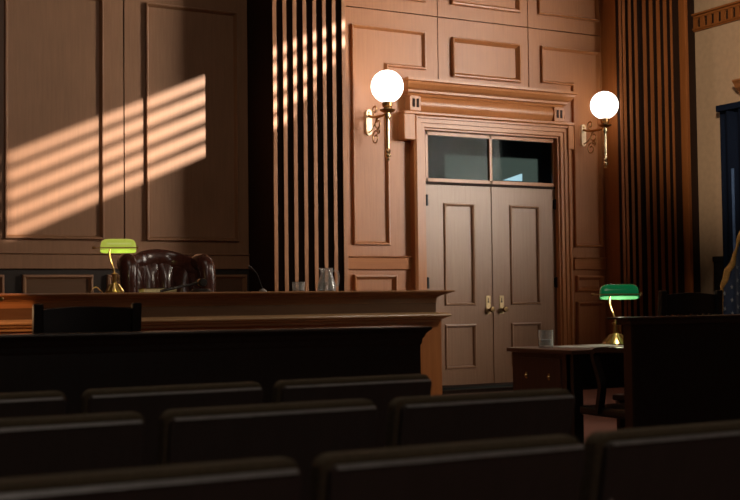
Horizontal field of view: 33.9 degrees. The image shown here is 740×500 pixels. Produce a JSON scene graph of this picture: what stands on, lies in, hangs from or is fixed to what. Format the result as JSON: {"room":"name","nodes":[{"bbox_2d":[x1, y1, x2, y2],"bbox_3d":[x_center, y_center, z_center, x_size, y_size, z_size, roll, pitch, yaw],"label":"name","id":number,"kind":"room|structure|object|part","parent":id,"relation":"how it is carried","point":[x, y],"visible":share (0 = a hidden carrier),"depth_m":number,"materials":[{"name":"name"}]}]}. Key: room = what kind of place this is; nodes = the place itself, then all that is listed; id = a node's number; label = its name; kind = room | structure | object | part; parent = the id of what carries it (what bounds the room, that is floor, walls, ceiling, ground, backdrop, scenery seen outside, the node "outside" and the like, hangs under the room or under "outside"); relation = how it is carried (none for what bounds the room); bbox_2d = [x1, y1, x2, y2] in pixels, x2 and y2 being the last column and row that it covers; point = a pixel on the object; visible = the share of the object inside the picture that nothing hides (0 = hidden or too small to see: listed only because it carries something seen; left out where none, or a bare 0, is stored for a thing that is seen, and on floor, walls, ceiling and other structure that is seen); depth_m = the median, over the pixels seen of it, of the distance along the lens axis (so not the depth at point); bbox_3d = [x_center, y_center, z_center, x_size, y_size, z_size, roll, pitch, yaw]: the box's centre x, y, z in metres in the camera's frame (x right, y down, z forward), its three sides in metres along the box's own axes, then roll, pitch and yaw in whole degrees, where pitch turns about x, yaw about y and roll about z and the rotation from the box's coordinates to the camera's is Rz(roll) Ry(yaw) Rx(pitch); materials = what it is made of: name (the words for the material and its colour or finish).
{"room":"courtroom","nodes":[
{"label":"courtroom","id":0,"kind":"room"},
{"bbox_2d":[0,0,700,344],"bbox_3d":[-2.904,-2.154,12.340,16.700,7.600,0.360,1,-3,-29],"label":"wall","id":1,"kind":"structure","parent":0,"point":[120,119],"depth_m":12.79,"materials":[{"name":"brown wood"}]},
{"bbox_3d":[-3.926,0.500,11.490,0.900,0.532,0.050,1,-3,-29],"label":"panel","id":2,"kind":"part","parent":1,"relation":"part of","materials":[{"name":"brown wood"}]},
{"bbox_3d":[-3.123,-1.337,12.022,0.983,2.463,0.040,1,-3,-29],"label":"panel moulding","id":3,"kind":"part","parent":1,"relation":"part of","materials":[{"name":"brown wood"}]},
{"bbox_3d":[-3.075,0.509,11.955,0.700,0.532,0.050,1,-3,-29],"label":"panel","id":4,"kind":"part","parent":1,"relation":"part of","materials":[{"name":"brown wood"}]},
{"bbox_3d":[-3.083,0.510,11.969,0.620,0.452,0.013,1,-3,-29],"label":"dado panel","id":5,"kind":"part","parent":1,"relation":"part of","materials":[{"name":"brown wood"}]},
{"bbox_3d":[-2.343,0.517,12.356,0.690,0.532,0.050,1,-3,-29],"label":"panel","id":6,"kind":"part","parent":1,"relation":"part of","materials":[{"name":"brown wood"}]},
{"bbox_3d":[-5.716,0.087,10.539,10.080,0.146,0.035,1,-3,-29],"label":"chair rail","id":7,"kind":"part","parent":1,"relation":"part of","materials":[{"name":"brown wood"}]},
{"bbox_3d":[-1.858,-1.324,12.714,1.020,2.463,0.040,1,-3,-29],"label":"panel moulding","id":8,"kind":"part","parent":1,"relation":"part of","materials":[{"name":"brown wood"}]},
{"bbox_3d":[-1.622,0.525,12.767,0.610,0.452,0.013,1,-3,-29],"label":"dado panel","id":9,"kind":"part","parent":1,"relation":"part of","materials":[{"name":"brown wood"}]},
{"bbox_3d":[-1.614,0.524,12.754,0.690,0.532,0.050,1,-3,-29],"label":"panel","id":10,"kind":"part","parent":1,"relation":"part of","materials":[{"name":"brown wood"}]},
{"bbox_2d":[247,0,347,291],"bbox_3d":[-0.792,-2.153,12.977,0.846,7.600,0.670,1,-3,-29],"label":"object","id":11,"kind":"structure","parent":1,"relation":"attached to","point":[296,62],"depth_m":12.68,"materials":[{"name":"brown wood"}]},
{"bbox_3d":[0.067,0.618,13.669,0.560,0.680,0.050,1,-3,-29],"label":"panel moulding","id":12,"kind":"part","parent":1,"relation":"part of","materials":[{"name":"brown wood"}]},
{"bbox_3d":[0.115,0.153,13.726,0.830,0.137,0.035,1,-3,-29],"label":"chair rail","id":13,"kind":"part","parent":1,"relation":"part of","materials":[{"name":"brown wood"}]},
{"bbox_2d":[364,70,403,160],"bbox_3d":[0.129,-1.478,13.471,0.360,1.000,0.630,1,-3,-29],"label":"wall lamp","id":14,"kind":"object","parent":1,"relation":"attached to","point":[387,86],"visible":1,"depth_m":13.30,"materials":[{"name":"gold metal"}]},
{"bbox_3d":[-0.015,-1.445,13.733,0.090,0.300,0.030,1,-3,-29],"label":"wall plate","id":15,"kind":"part","parent":14,"relation":"part of","materials":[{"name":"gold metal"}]},
{"bbox_3d":[0.089,-1.508,13.545,0.034,0.072,0.435,1,-3,-29],"label":"arm","id":16,"kind":"part","parent":14,"relation":"part of","materials":[{"name":"brown metal"}]},
{"bbox_3d":[0.196,-1.250,13.343,0.076,0.532,0.075,1,-3,-29],"label":"stem","id":17,"kind":"part","parent":14,"relation":"part of","materials":[{"name":"gold metal"}]},
{"bbox_3d":[0.190,-1.803,13.366,0.360,0.360,0.360,1,-3,-29],"label":"globe","id":18,"kind":"part","parent":14,"relation":"part of"},
{"bbox_3d":[0.230,-1.302,13.855,0.980,2.497,0.040,1,-3,-29],"label":"panel moulding","id":19,"kind":"part","parent":1,"relation":"part of","materials":[{"name":"brown wood"}]},
{"bbox_2d":[426,184,494,385],"bbox_3d":[1.069,0.407,14.253,0.958,2.345,0.135,1,-3,-29],"label":"door","id":20,"kind":"structure","parent":1,"relation":"in","point":[458,217],"depth_m":14.30,"materials":[{"name":"brown wood"}]},
{"bbox_3d":[1.041,0.055,14.312,0.402,1.175,0.024,1,-3,-29],"label":"panel","id":21,"kind":"part","parent":20,"relation":"part of","materials":[{"name":"brown wood"}]},
{"bbox_3d":[1.056,0.053,14.286,0.432,1.205,0.036,1,-3,-29],"label":"panel moulding","id":22,"kind":"part","parent":20,"relation":"part of","materials":[{"name":"brown wood"}]},
{"bbox_3d":[1.054,1.135,14.268,0.402,0.493,0.024,1,-3,-29],"label":"panel","id":23,"kind":"part","parent":20,"relation":"part of","materials":[{"name":"brown wood"}]},
{"bbox_3d":[1.068,1.133,14.242,0.432,0.523,0.036,1,-3,-29],"label":"panel moulding","id":24,"kind":"part","parent":20,"relation":"part of","materials":[{"name":"brown wood"}]},
{"bbox_3d":[1.409,0.656,14.449,0.068,0.220,0.009,1,-3,-29],"label":"lock plate","id":25,"kind":"part","parent":20,"relation":"part of","materials":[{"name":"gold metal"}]},
{"bbox_2d":[442,385,512,394],"bbox_3d":[1.424,1.666,14.539,2.275,0.045,0.340,1,-3,-29],"label":"trim","id":26,"kind":"structure","parent":1,"relation":"attached to","point":[497,388],"depth_m":14.34,"materials":[{"name":"brown wood"}]},
{"bbox_3d":[1.391,-3.312,14.580,0.991,0.825,0.050,1,-3,-29],"label":"panel moulding","id":27,"kind":"part","parent":1,"relation":"part of","materials":[{"name":"brown wood"}]},
{"bbox_3d":[1.399,-2.275,14.535,0.981,0.470,0.050,1,-3,-29],"label":"panel moulding","id":28,"kind":"part","parent":1,"relation":"part of","materials":[{"name":"brown wood"}]},
{"bbox_2d":[398,76,577,344],"bbox_3d":[1.465,-0.144,14.341,2.456,3.645,0.275,1,-3,-29],"label":"trim","id":29,"kind":"structure","parent":1,"relation":"attached to","point":[439,105],"depth_m":14.41,"materials":[{"name":"brown wood"}]},
{"bbox_3d":[1.425,-1.865,14.401,2.412,0.200,0.275,1,-3,-29],"label":"cornice","id":30,"kind":"part","parent":29,"relation":"part of","materials":[{"name":"brown wood"}]},
{"bbox_2d":[425,131,554,186],"bbox_3d":[1.457,-1.081,14.567,1.880,0.585,0.050,1,-3,-29],"label":"window","id":31,"kind":"structure","parent":1,"relation":"in","point":[449,157],"depth_m":14.53,"materials":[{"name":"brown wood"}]},
{"bbox_3d":[1.043,-1.085,14.341,0.875,0.515,0.006,1,-3,-29],"label":"pane","id":32,"kind":"part","parent":31,"relation":"part of","materials":[{"name":"clear glass"}]},
{"bbox_3d":[1.852,-1.077,14.783,0.920,0.515,0.006,1,-3,-29],"label":"pane","id":33,"kind":"part","parent":31,"relation":"part of","materials":[{"name":"clear glass"}]},
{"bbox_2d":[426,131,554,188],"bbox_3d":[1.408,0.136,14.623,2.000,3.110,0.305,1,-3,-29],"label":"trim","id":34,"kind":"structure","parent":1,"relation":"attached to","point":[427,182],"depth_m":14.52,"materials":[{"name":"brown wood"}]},
{"bbox_2d":[491,187,495,382],"bbox_3d":[1.476,0.412,14.495,0.022,2.345,0.014,1,-3,-29],"label":"door frame","id":35,"kind":"structure","parent":1,"relation":"attached to","point":[492,218],"depth_m":14.49,"materials":[{"name":"brown wood"}]},
{"bbox_2d":[493,187,557,382],"bbox_3d":[1.912,0.416,14.714,0.940,2.345,0.135,1,-3,-29],"label":"door","id":36,"kind":"structure","parent":1,"relation":"in","point":[525,276],"depth_m":14.73,"materials":[{"name":"brown wood"}]},
{"bbox_3d":[1.577,0.658,14.541,0.068,0.220,0.009,1,-3,-29],"label":"lock plate","id":37,"kind":"part","parent":36,"relation":"part of","materials":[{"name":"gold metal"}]},
{"bbox_3d":[1.871,0.064,14.765,0.413,1.175,0.024,1,-3,-29],"label":"panel","id":38,"kind":"part","parent":36,"relation":"part of","materials":[{"name":"brown wood"}]},
{"bbox_3d":[1.885,0.062,14.739,0.443,1.205,0.036,1,-3,-29],"label":"panel moulding","id":39,"kind":"part","parent":36,"relation":"part of","materials":[{"name":"brown wood"}]},
{"bbox_3d":[1.883,1.143,14.721,0.413,0.493,0.024,1,-3,-29],"label":"panel","id":40,"kind":"part","parent":36,"relation":"part of","materials":[{"name":"brown wood"}]},
{"bbox_3d":[1.898,1.142,14.695,0.443,0.523,0.036,1,-3,-29],"label":"panel moulding","id":41,"kind":"part","parent":36,"relation":"part of","materials":[{"name":"brown wood"}]},
{"bbox_3d":[2.486,-3.307,15.184,0.945,0.810,0.040,1,-3,-29],"label":"panel moulding","id":42,"kind":"part","parent":1,"relation":"part of","materials":[{"name":"brown wood"}]},
{"bbox_3d":[2.523,-1.275,15.108,0.915,2.478,0.040,1,-3,-29],"label":"panel moulding","id":43,"kind":"part","parent":1,"relation":"part of","materials":[{"name":"brown wood"}]},
{"bbox_3d":[2.752,0.181,15.167,0.500,0.137,0.035,1,-3,-29],"label":"chair rail","id":44,"kind":"part","parent":1,"relation":"part of","materials":[{"name":"brown wood"}]},
{"bbox_3d":[2.754,0.421,15.148,0.430,0.200,0.050,1,-3,-29],"label":"panel moulding","id":45,"kind":"part","parent":1,"relation":"part of","materials":[{"name":"brown wood"}]},
{"bbox_3d":[2.761,1.041,15.123,0.430,0.790,0.050,1,-3,-29],"label":"panel moulding","id":46,"kind":"part","parent":1,"relation":"part of","materials":[{"name":"brown wood"}]},
{"bbox_2d":[580,91,618,167],"bbox_3d":[2.812,-1.467,14.953,0.338,0.940,0.605,1,-3,-29],"label":"wall lamp","id":47,"kind":"object","parent":1,"relation":"attached to","point":[604,105],"visible":1,"depth_m":14.79,"materials":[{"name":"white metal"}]},
{"bbox_3d":[2.674,-1.437,15.205,0.085,0.282,0.029,1,-3,-29],"label":"wall plate","id":48,"kind":"part","parent":47,"relation":"part of","materials":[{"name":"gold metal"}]},
{"bbox_3d":[2.773,-1.496,15.024,0.032,0.068,0.418,1,-3,-29],"label":"arm","id":49,"kind":"part","parent":47,"relation":"part of","materials":[{"name":"brown metal"}]},
{"bbox_3d":[2.870,-1.773,14.852,0.338,0.338,0.346,1,-3,-29],"label":"globe","id":50,"kind":"part","parent":47,"relation":"part of"},
{"bbox_3d":[2.877,-1.253,14.830,0.071,0.500,0.072,1,-3,-29],"label":"stem","id":51,"kind":"part","parent":47,"relation":"part of","materials":[{"name":"gold metal"}]},
{"bbox_2d":[600,0,693,335],"bbox_3d":[3.534,-2.101,15.495,1.125,7.600,0.400,1,-3,-29],"label":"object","id":52,"kind":"structure","parent":1,"relation":"attached to","point":[645,64],"depth_m":15.31,"materials":[{"name":"brown wood"}]},
{"bbox_2d":[442,382,623,440],"bbox_3d":[1.226,1.441,6.592,18.500,0.150,20.500,1,-3,-29],"label":"floor","id":53,"kind":"structure","parent":0,"point":[592,423],"depth_m":12.73,"materials":[{"name":"red carpet"}]},
{"bbox_2d":[0,391,65,418],"bbox_3d":[-1.074,0.811,3.138,0.508,0.882,0.342,1,-3,-29],"label":"seat","id":54,"kind":"object","parent":53,"relation":"on","point":[38,403],"visible":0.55,"depth_m":3.09,"materials":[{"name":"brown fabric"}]},
{"bbox_2d":[0,391,65,399],"bbox_3d":[-1.039,0.588,3.078,0.508,0.442,0.144,1,-3,-29],"label":"backrest cushion","id":55,"kind":"object","parent":54,"relation":"on","point":[38,394],"depth_m":3.10,"materials":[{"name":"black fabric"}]},
{"bbox_2d":[0,412,144,478],"bbox_3d":[-0.752,0.781,2.505,0.508,0.882,0.342,1,-3,-29],"label":"seat","id":56,"kind":"object","parent":53,"relation":"on","point":[62,444],"visible":0.81,"depth_m":2.43,"materials":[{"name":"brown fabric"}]},
{"bbox_2d":[0,412,144,427],"bbox_3d":[-0.717,0.558,2.446,0.508,0.442,0.144,1,-3,-29],"label":"backrest cushion","id":57,"kind":"object","parent":56,"relation":"on","point":[115,416],"depth_m":2.45,"materials":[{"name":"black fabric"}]},
{"bbox_2d":[32,303,141,332],"bbox_3d":[-1.396,0.808,5.739,0.510,1.108,0.493,1,-3,-29],"label":"chair","id":58,"kind":"object","parent":53,"relation":"on","point":[79,318],"visible":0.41,"depth_m":5.54,"materials":[{"name":"black wood"}]},
{"bbox_3d":[-1.495,0.797,5.445,0.044,1.108,0.071,1,-3,-29],"label":"post","id":59,"kind":"part","parent":58,"relation":"part of","materials":[{"name":"black wood"}]},
{"bbox_3d":[-1.095,0.801,5.664,0.044,1.108,0.071,1,-3,-29],"label":"post","id":60,"kind":"part","parent":58,"relation":"part of","materials":[{"name":"black wood"}]},
{"bbox_2d":[0,457,301,499],"bbox_3d":[-0.392,0.756,1.848,0.508,0.869,0.342,1,-3,-29],"label":"seat","id":61,"kind":"object","parent":53,"relation":"on","point":[269,478],"visible":1,"depth_m":1.75,"materials":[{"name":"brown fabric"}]},
{"bbox_2d":[80,382,262,466],"bbox_3d":[-0.588,0.816,3.404,0.508,0.882,0.342,1,-3,-29],"label":"seat","id":62,"kind":"object","parent":53,"relation":"on","point":[150,402],"visible":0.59,"depth_m":3.26,"materials":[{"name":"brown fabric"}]},
{"bbox_2d":[80,382,261,413],"bbox_3d":[-0.553,0.593,3.344,0.508,0.442,0.144,1,-3,-29],"label":"backrest cushion","id":63,"kind":"object","parent":62,"relation":"on","point":[149,404],"depth_m":3.27,"materials":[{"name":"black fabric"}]},
{"bbox_2d":[0,326,431,414],"bbox_3d":[-1.535,0.848,5.132,3.894,0.980,0.164,0,-3,-22],"label":"rail","id":64,"kind":"object","parent":53,"relation":"on","point":[71,364],"visible":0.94,"depth_m":5.41,"materials":[{"name":"brown wood"}]},
{"bbox_2d":[0,290,454,394],"bbox_3d":[-1.686,0.886,8.416,4.940,1.176,0.755,1,-3,-29],"label":"bench","id":65,"kind":"object","parent":53,"relation":"on","point":[161,311],"visible":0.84,"depth_m":8.61,"materials":[{"name":"brown wood"}]},
{"bbox_2d":[92,239,138,292],"bbox_3d":[-1.758,0.110,8.378,0.317,0.375,0.146,0,-2,-12],"label":"lamp","id":66,"kind":"object","parent":65,"relation":"on","point":[108,246],"visible":1,"depth_m":8.35,"materials":[{"name":"green glass"}]},
{"bbox_3d":[-1.747,-0.016,8.323,0.317,0.025,0.025,0,-2,-12],"label":"cross rod","id":67,"kind":"part","parent":66,"relation":"part of","materials":[{"name":"brown metal"}]},
{"bbox_3d":[-1.742,-0.029,8.394,0.243,0.096,0.132,0,-2,-12],"label":"lamp shade","id":68,"kind":"part","parent":66,"relation":"part of","materials":[{"name":"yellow glass"}]},
{"bbox_2d":[138,288,176,291],"bbox_3d":[-1.508,0.287,8.619,0.245,0.034,0.170,0,-3,-24],"label":"book","id":69,"kind":"object","parent":65,"relation":"on","point":[140,289],"visible":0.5,"depth_m":8.54,"materials":[{"name":"beige paper"}]},
{"bbox_2d":[160,278,206,291],"bbox_3d":[-1.327,0.249,8.572,0.342,0.098,0.104,1,-3,-29],"label":"gavel","id":70,"kind":"object","parent":65,"relation":"on","point":[199,282],"visible":0.99,"depth_m":8.59,"materials":[{"name":"black wood"}]},
{"bbox_3d":[-1.338,0.260,8.551,0.305,0.076,0.022,1,-3,-35],"label":"handle","id":71,"kind":"part","parent":70,"relation":"part of","materials":[{"name":"black wood"}]},
{"bbox_2d":[191,289,210,291],"bbox_3d":[-1.203,0.288,8.638,0.144,0.026,0.144,1,-3,-29],"label":"block","id":72,"kind":"object","parent":65,"relation":"on","point":[192,290],"visible":0.87,"depth_m":8.58,"materials":[{"name":"black wood"}]},
{"bbox_2d":[248,265,266,290],"bbox_3d":[-0.822,0.208,8.839,0.146,0.194,0.055,1,-3,-29],"label":"microphone","id":73,"kind":"object","parent":65,"relation":"on","point":[249,266],"visible":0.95,"depth_m":8.84,"materials":[{"name":"metal"}]},
{"bbox_2d":[317,268,339,290],"bbox_3d":[-0.324,0.225,9.173,0.141,0.176,0.158,-2,-3,23],"label":"water jug","id":74,"kind":"object","parent":65,"relation":"on","point":[319,268],"visible":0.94,"depth_m":9.15,"materials":[{"name":"clear glass"}]},
{"bbox_2d":[157,399,377,499],"bbox_3d":[-0.271,0.786,2.768,0.508,0.882,0.342,1,-3,-29],"label":"seat","id":75,"kind":"object","parent":53,"relation":"on","point":[300,432],"visible":0.73,"depth_m":2.64,"materials":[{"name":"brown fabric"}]},
{"bbox_2d":[157,399,374,465],"bbox_3d":[-0.236,0.563,2.709,0.508,0.442,0.144,1,-3,-29],"label":"backrest cushion","id":76,"kind":"object","parent":75,"relation":"on","point":[301,438],"depth_m":2.64,"materials":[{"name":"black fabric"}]},
{"bbox_2d":[272,374,431,448],"bbox_3d":[-0.102,0.821,3.669,0.508,0.882,0.342,1,-3,-29],"label":"seat","id":77,"kind":"object","parent":53,"relation":"on","point":[381,390],"visible":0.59,"depth_m":3.56,"materials":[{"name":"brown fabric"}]},
{"bbox_2d":[272,374,428,403],"bbox_3d":[-0.067,0.598,3.610,0.508,0.442,0.144,1,-3,-29],"label":"backrest cushion","id":78,"kind":"object","parent":77,"relation":"on","point":[377,393],"depth_m":3.54,"materials":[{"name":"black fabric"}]},
{"bbox_2d":[309,434,585,499],"bbox_3d":[0.084,0.761,2.108,0.508,0.869,0.342,1,-3,-29],"label":"seat","id":79,"kind":"object","parent":53,"relation":"on","point":[547,467],"visible":1,"depth_m":1.98,"materials":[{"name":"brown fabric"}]},
{"bbox_2d":[385,388,574,447],"bbox_3d":[0.219,0.790,3.014,0.508,0.882,0.342,1,-3,-29],"label":"seat","id":80,"kind":"object","parent":53,"relation":"on","point":[449,418],"visible":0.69,"depth_m":2.88,"materials":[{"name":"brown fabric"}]},
{"bbox_2d":[506,344,623,444],"bbox_3d":[1.923,1.029,8.154,1.945,0.785,0.695,1,-3,-29],"label":"table","id":81,"kind":"object","parent":53,"relation":"on","point":[534,367],"visible":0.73,"depth_m":7.58,"materials":[{"name":"brown wood"}]},
{"bbox_3d":[1.103,1.010,7.720,0.030,0.707,0.610,1,-3,-29],"label":"panel","id":82,"kind":"part","parent":81,"relation":"part of","materials":[{"name":"brown wood"}]},
{"bbox_2d":[538,330,552,347],"bbox_3d":[1.146,0.579,7.901,0.098,0.112,0.098,1,-3,-29],"label":"water glass","id":83,"kind":"object","parent":81,"relation":"on","point":[538,330],"visible":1,"depth_m":7.89,"materials":[{"name":"clear glass"}]},
{"bbox_3d":[1.265,1.022,7.466,0.070,0.757,0.070,1,-3,-29],"label":"leg","id":84,"kind":"part","parent":81,"relation":"part of","materials":[{"name":"black wood"}]},
{"bbox_2d":[553,346,605,347],"bbox_3d":[1.352,0.631,7.897,0.210,0.003,0.296,2,-3,-43],"label":"paper sheet","id":85,"kind":"object","parent":81,"relation":"on","point":[553,346],"visible":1,"depth_m":7.88,"materials":[{"name":"white paper"}]},
{"bbox_2d":[579,344,622,346],"bbox_3d":[1.544,0.634,8.047,0.210,0.003,0.296,0,-2,-17],"label":"paper sheet","id":86,"kind":"object","parent":81,"relation":"on","point":[606,345],"visible":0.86,"depth_m":8.03,"materials":[{"name":"white paper"}]},
{"bbox_2d":[591,284,641,344],"bbox_3d":[1.686,0.439,8.289,0.345,0.410,0.188,-1,-2,9],"label":"lamp","id":87,"kind":"object","parent":81,"relation":"on","point":[608,292],"visible":0.92,"depth_m":8.24,"materials":[{"name":"green glass"}]},
{"bbox_3d":[1.672,0.301,8.221,0.345,0.028,0.027,-1,-2,9],"label":"cross rod","id":88,"kind":"part","parent":87,"relation":"part of","materials":[{"name":"brown metal"}]},
{"bbox_3d":[1.704,0.286,8.291,0.264,0.106,0.144,-1,-2,9],"label":"lamp shade","id":89,"kind":"part","parent":87,"relation":"part of","materials":[{"name":"green glass"}]},
{"bbox_2d":[580,347,624,418],"bbox_3d":[1.583,0.931,7.136,0.510,0.896,0.530,1,-3,-29],"label":"chair","id":90,"kind":"object","parent":53,"relation":"on","point":[615,410],"visible":0.29,"depth_m":7.08,"materials":[{"name":"black wood"}]},
{"bbox_3d":[1.564,0.949,7.154,0.455,0.052,0.480,1,-3,-29],"label":"seat","id":91,"kind":"part","parent":90,"relation":"part of","materials":[{"name":"black wood"}]},
{"bbox_2d":[579,420,739,499],"bbox_3d":[0.561,0.766,2.369,0.508,0.869,0.342,1,-3,-29],"label":"seat","id":92,"kind":"object","parent":53,"relation":"on","point":[698,461],"visible":1,"depth_m":2.20,"materials":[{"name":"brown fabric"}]},
{"bbox_2d":[612,290,722,429],"bbox_3d":[1.908,0.834,7.774,0.520,1.144,0.493,1,-3,-29],"label":"chair","id":93,"kind":"object","parent":53,"relation":"on","point":[675,304],"visible":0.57,"depth_m":7.59,"materials":[{"name":"black wood"}]},
{"bbox_3d":[1.897,0.947,7.792,0.520,0.041,0.440,1,-3,-29],"label":"seat","id":94,"kind":"part","parent":93,"relation":"part of","materials":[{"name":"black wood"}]},
{"bbox_3d":[1.621,1.190,7.824,0.041,0.444,0.040,1,-3,-29],"label":"leg","id":95,"kind":"part","parent":93,"relation":"part of","materials":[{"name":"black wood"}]},
{"bbox_3d":[1.805,0.823,7.477,0.045,1.144,0.071,1,-3,-29],"label":"post","id":96,"kind":"part","parent":93,"relation":"part of","materials":[{"name":"black wood"}]},
{"bbox_3d":[2.009,0.333,7.598,0.420,0.133,0.041,1,-3,-29],"label":"rail","id":97,"kind":"part","parent":93,"relation":"part of","materials":[{"name":"black leather"}]},
{"bbox_3d":[2.213,0.827,7.700,0.045,1.144,0.071,1,-3,-29],"label":"post","id":98,"kind":"part","parent":93,"relation":"part of","materials":[{"name":"black wood"}]},
{"bbox_2d":[607,314,739,428],"bbox_3d":[2.073,0.867,6.869,1.718,1.000,0.195,1,-3,-29],"label":"stand","id":99,"kind":"object","parent":53,"relation":"on","point":[684,369],"visible":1,"depth_m":6.60,"materials":[{"name":"black wood"}]},
{"bbox_3d":[1.381,0.878,6.449,0.014,0.960,0.063,1,-3,-29],"label":"panel","id":100,"kind":"part","parent":99,"relation":"part of","materials":[{"name":"brown wood"}]},
{"bbox_2d":[720,231,739,314],"bbox_3d":[4.537,0.376,14.785,0.750,2.570,0.300,1,-3,-29],"label":"flag","id":101,"kind":"object","parent":53,"relation":"on","point":[730,282],"visible":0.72,"depth_m":14.67,"materials":[{"name":"blue fabric"}]},
{"bbox_3d":[-2.407,1.396,9.695,4.700,0.280,2.180,1,-3,-29],"label":"platform","id":102,"kind":"object","parent":53,"relation":"on","visible":0},
{"bbox_2d":[117,249,215,292],"bbox_3d":[-1.589,0.609,9.442,0.768,1.251,0.609,1,-3,-29],"label":"chair","id":103,"kind":"object","parent":102,"relation":"on","point":[151,268],"visible":0.39,"depth_m":9.56,"materials":[{"name":"leather"}]},
{"bbox_3d":[-1.644,0.389,9.547,0.677,0.832,0.397,1,-3,-29],"label":"backrest","id":104,"kind":"part","parent":103,"relation":"part of","materials":[{"name":"leather"}]},
{"bbox_2d":[694,0,739,314],"bbox_3d":[8.396,-2.429,8.873,0.200,7.600,17.300,1,-3,-29],"label":"wall","id":105,"kind":"structure","parent":0,"point":[717,49],"depth_m":15.84,"materials":[{"name":"beige paint"}]},
{"bbox_2d":[691,0,739,31],"bbox_3d":[5.961,-3.157,13.071,0.060,0.235,6.945,1,-3,-29],"label":"trim","id":106,"kind":"structure","parent":105,"relation":"attached to","point":[730,12],"depth_m":15.73,"materials":[{"name":"brown wood"}]},
{"bbox_2d":[712,256,722,290],"bbox_3d":[6.073,0.754,12.790,0.060,1.615,6.660,1,-3,-29],"label":"trim","id":107,"kind":"structure","parent":105,"relation":"attached to","point":[718,260],"depth_m":15.66,"materials":[{"name":"brown wood"}]},
{"bbox_3d":[4.661,0.722,15.339,0.015,0.900,0.680,1,-3,-29],"label":"wainscot panel","id":108,"kind":"part","parent":107,"relation":"part of","materials":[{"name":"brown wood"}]},
{"bbox_2d":[716,101,739,271],"bbox_3d":[4.933,-0.141,14.758,0.150,3.490,1.730,1,-3,-29],"label":"drape","id":109,"kind":"object","parent":105,"relation":"hanging from","point":[730,112],"visible":0.68,"depth_m":15.37,"materials":[{"name":"fabric"}]},
{"bbox_2d":[732,78,739,92],"bbox_3d":[5.054,-2.087,14.563,0.200,0.200,1.710,1,-3,-29],"label":"trim","id":110,"kind":"structure","parent":105,"relation":"attached to","point":[736,82],"depth_m":15.24,"materials":[{"name":"brown wood"}]}
]}

